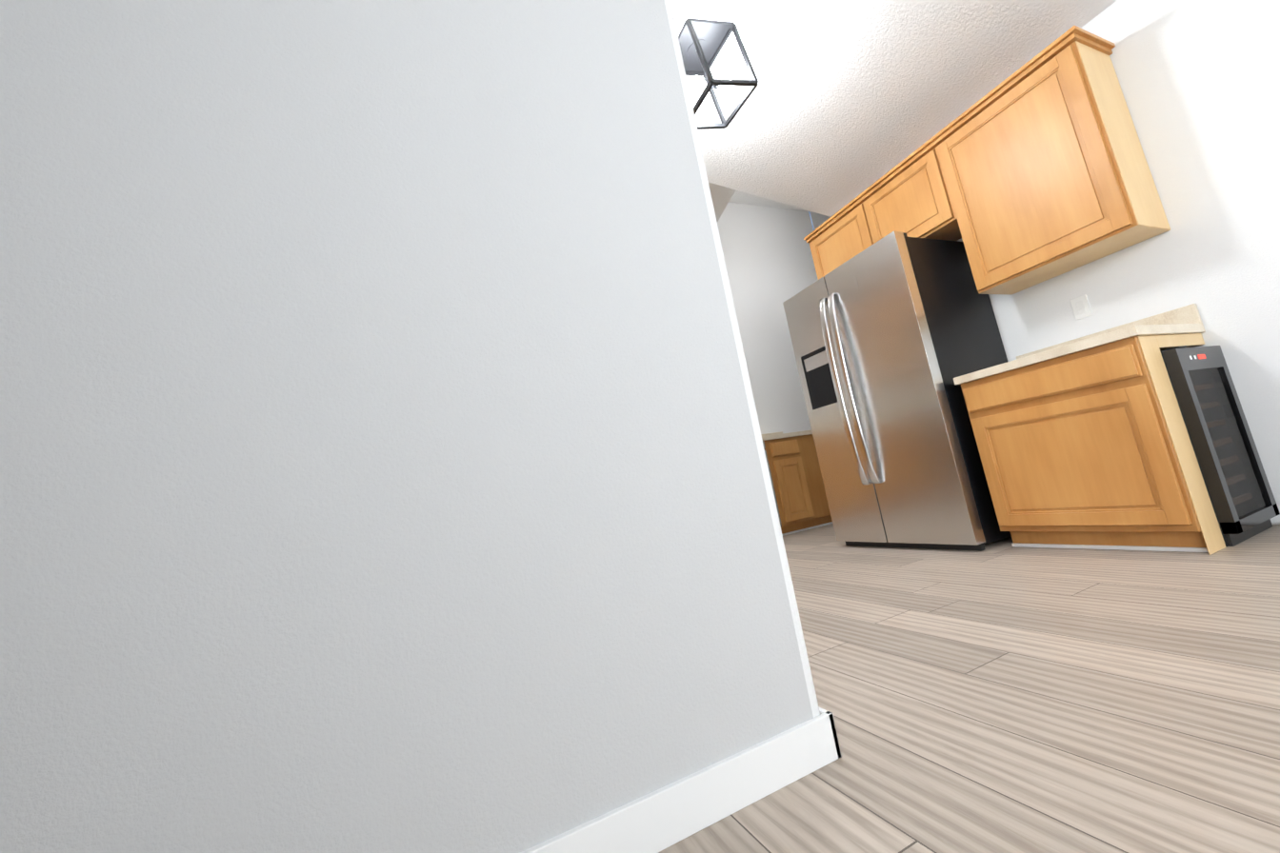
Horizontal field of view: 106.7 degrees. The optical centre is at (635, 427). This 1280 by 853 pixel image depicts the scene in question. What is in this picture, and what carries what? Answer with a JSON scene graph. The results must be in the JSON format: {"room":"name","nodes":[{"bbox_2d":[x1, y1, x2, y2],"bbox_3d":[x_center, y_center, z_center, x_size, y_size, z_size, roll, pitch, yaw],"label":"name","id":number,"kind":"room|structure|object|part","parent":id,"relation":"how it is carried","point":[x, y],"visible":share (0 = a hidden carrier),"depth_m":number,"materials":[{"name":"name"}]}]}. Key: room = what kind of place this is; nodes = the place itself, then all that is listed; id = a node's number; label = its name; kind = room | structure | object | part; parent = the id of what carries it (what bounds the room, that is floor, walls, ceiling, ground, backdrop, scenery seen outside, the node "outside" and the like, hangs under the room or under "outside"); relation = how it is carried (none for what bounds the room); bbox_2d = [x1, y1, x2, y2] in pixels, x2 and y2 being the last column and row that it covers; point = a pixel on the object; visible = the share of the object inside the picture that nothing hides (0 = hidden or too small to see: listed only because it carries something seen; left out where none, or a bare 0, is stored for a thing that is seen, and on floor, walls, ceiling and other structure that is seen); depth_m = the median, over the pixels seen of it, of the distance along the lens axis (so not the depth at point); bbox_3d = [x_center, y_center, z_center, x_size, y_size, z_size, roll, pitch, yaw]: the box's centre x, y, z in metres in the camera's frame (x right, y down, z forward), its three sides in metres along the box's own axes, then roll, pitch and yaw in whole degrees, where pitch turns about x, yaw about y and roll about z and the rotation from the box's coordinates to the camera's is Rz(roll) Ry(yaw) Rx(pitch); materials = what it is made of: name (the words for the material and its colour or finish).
{"room":"kitchen","nodes":[
{"label":"kitchen","id":0,"kind":"room"},
{"bbox_2d":[664,0,819,718],"bbox_3d":[-1.533,-0.985,1.043,3.120,3.900,0.980,-6,-9,-24],"label":"wall","id":1,"kind":"structure","parent":0,"point":[740,310],"depth_m":1.17,"materials":[{"name":"white paint"}]},
{"bbox_2d":[0,0,813,852],"bbox_3d":[-1.282,-0.640,0.531,3.090,3.000,0.002,-6,-9,-24],"label":"wall","id":2,"kind":"structure","parent":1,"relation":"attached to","point":[379,467],"depth_m":0.74,"materials":[{"name":"grey paint"}]},
{"bbox_2d":[520,706,841,852],"bbox_3d":[-1.019,0.782,0.342,3.132,0.085,0.030,-6,-9,-24],"label":"baseboard","id":3,"kind":"structure","parent":1,"relation":"attached to","point":[661,819],"depth_m":0.82,"materials":[{"name":"white"}]},
{"bbox_2d":[729,202,818,433],"bbox_3d":[0.237,-0.730,5.001,4.900,3.900,0.345,-6,-9,-24],"label":"wall","id":4,"kind":"structure","parent":0,"point":[776,258],"depth_m":5.57,"materials":[{"name":"white paint"}]},
{"bbox_2d":[670,0,1117,229],"bbox_3d":[0.754,-1.930,4.168,10.400,2.171,14.350,-6,-9,-24],"label":"ceiling","id":5,"kind":"structure","parent":0,"point":[847,102],"depth_m":2.68,"materials":[{"name":"white paint"}]},
{"bbox_2d":[678,18,758,129],"bbox_3d":[0.354,-1.731,2.340,0.340,0.398,0.282,-6,-9,-24],"label":"ceiling light","id":6,"kind":"object","parent":5,"relation":"hanging from","point":[702,42],"visible":0.94,"depth_m":2.29,"materials":[{"name":"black metal"}]},
{"bbox_2d":[658,523,1279,852],"bbox_3d":[1.250,0.943,3.761,10.400,0.050,14.350,-6,-9,-24],"label":"floor","id":7,"kind":"structure","parent":0,"point":[1004,695],"depth_m":1.02,"materials":[{"name":"wood"}]},
{"bbox_2d":[762,440,781,526],"bbox_3d":[0.855,0.634,4.410,0.592,0.866,0.606,-6,-9,-24],"label":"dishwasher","id":8,"kind":"object","parent":7,"relation":"on","point":[772,484],"visible":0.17,"depth_m":4.26,"materials":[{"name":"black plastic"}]},
{"bbox_2d":[764,434,818,536],"bbox_3d":[1.296,0.586,4.626,0.382,0.870,0.627,-6,-9,-24],"label":"base cabinet","id":9,"kind":"object","parent":7,"relation":"on","point":[798,484],"depth_m":4.36,"materials":[{"name":"brown wood"}]},
{"bbox_2d":[760,430,810,441],"bbox_3d":[0.413,0.230,4.325,2.920,0.040,0.632,-6,-9,-24],"label":"countertop","id":10,"kind":"structure","parent":9,"relation":"on","point":[764,436],"depth_m":4.46,"materials":[{"name":"beige stone"}]},
{"bbox_2d":[799,430,832,527],"bbox_3d":[1.617,0.551,4.769,0.436,0.870,0.627,-6,-9,-24],"label":"base cabinet","id":11,"kind":"object","parent":7,"relation":"on","point":[810,454],"depth_m":4.50,"materials":[{"name":"brown wood"}]},
{"bbox_2d":[782,231,1011,550],"bbox_3d":[1.714,-0.177,3.108,0.801,1.800,0.940,-6,-9,-24],"label":"fridge","id":12,"kind":"object","parent":7,"relation":"on","point":[918,329],"depth_m":2.80,"materials":[{"name":"silver metal"}]},
{"bbox_3d":[1.340,-0.252,3.032,0.075,1.246,0.122,-6,-9,-24],"label":"fridge handles","id":13,"kind":"part","parent":12,"relation":"part of","materials":[{"name":"silver metal"}]},
{"bbox_2d":[952,303,1225,555],"bbox_3d":[2.198,0.031,2.293,0.641,1.005,0.733,-6,-9,-24],"label":"base cabinet","id":14,"kind":"object","parent":7,"relation":"on","point":[1084,442],"visible":1,"depth_m":2.06,"materials":[{"name":"brown wood"}]},
{"bbox_2d":[1160,345,1279,546],"bbox_3d":[2.340,0.099,2.226,0.440,0.805,0.586,-6,-9,-24],"label":"wine cooler","id":15,"kind":"object","parent":7,"relation":"on","point":[1234,477],"visible":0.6,"depth_m":1.95,"materials":[{"name":"black metal"}]},
{"bbox_2d":[957,0,1279,524],"bbox_3d":[4.926,-1.991,1.814,4.320,3.900,6.480,-6,-9,-24],"label":"wall","id":16,"kind":"structure","parent":0,"point":[1198,80],"depth_m":2.10,"materials":[{"name":"white paint"}]},
{"bbox_2d":[803,204,862,279],"bbox_3d":[1.662,-1.315,3.538,0.336,0.487,0.584,-6,-9,-24],"label":"upper cabinet","id":17,"kind":"object","parent":16,"relation":"attached to","point":[832,245],"depth_m":3.53,"materials":[{"name":"brown wood"}]},
{"bbox_2d":[849,143,956,250],"bbox_3d":[1.842,-1.406,3.112,0.336,0.487,0.583,-6,-9,-24],"label":"upper cabinet","id":18,"kind":"object","parent":16,"relation":"attached to","point":[910,200],"depth_m":2.99,"materials":[{"name":"brown wood"}]},
{"bbox_2d":[929,29,1170,294],"bbox_3d":[2.122,-1.302,2.512,0.336,0.952,0.676,-6,-9,-24],"label":"upper cabinet","id":19,"kind":"object","parent":16,"relation":"attached to","point":[1034,170],"depth_m":2.34,"materials":[{"name":"brown wood"}]},
{"bbox_2d":[1069,294,1092,319],"bbox_3d":[2.370,-0.638,2.533,0.007,0.115,0.070,-6,-9,-24],"label":"electrical outlet plate","id":20,"kind":"object","parent":16,"relation":"attached to","point":[1081,307],"visible":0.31,"depth_m":2.52,"materials":[{"name":"white plastic"}]}
]}

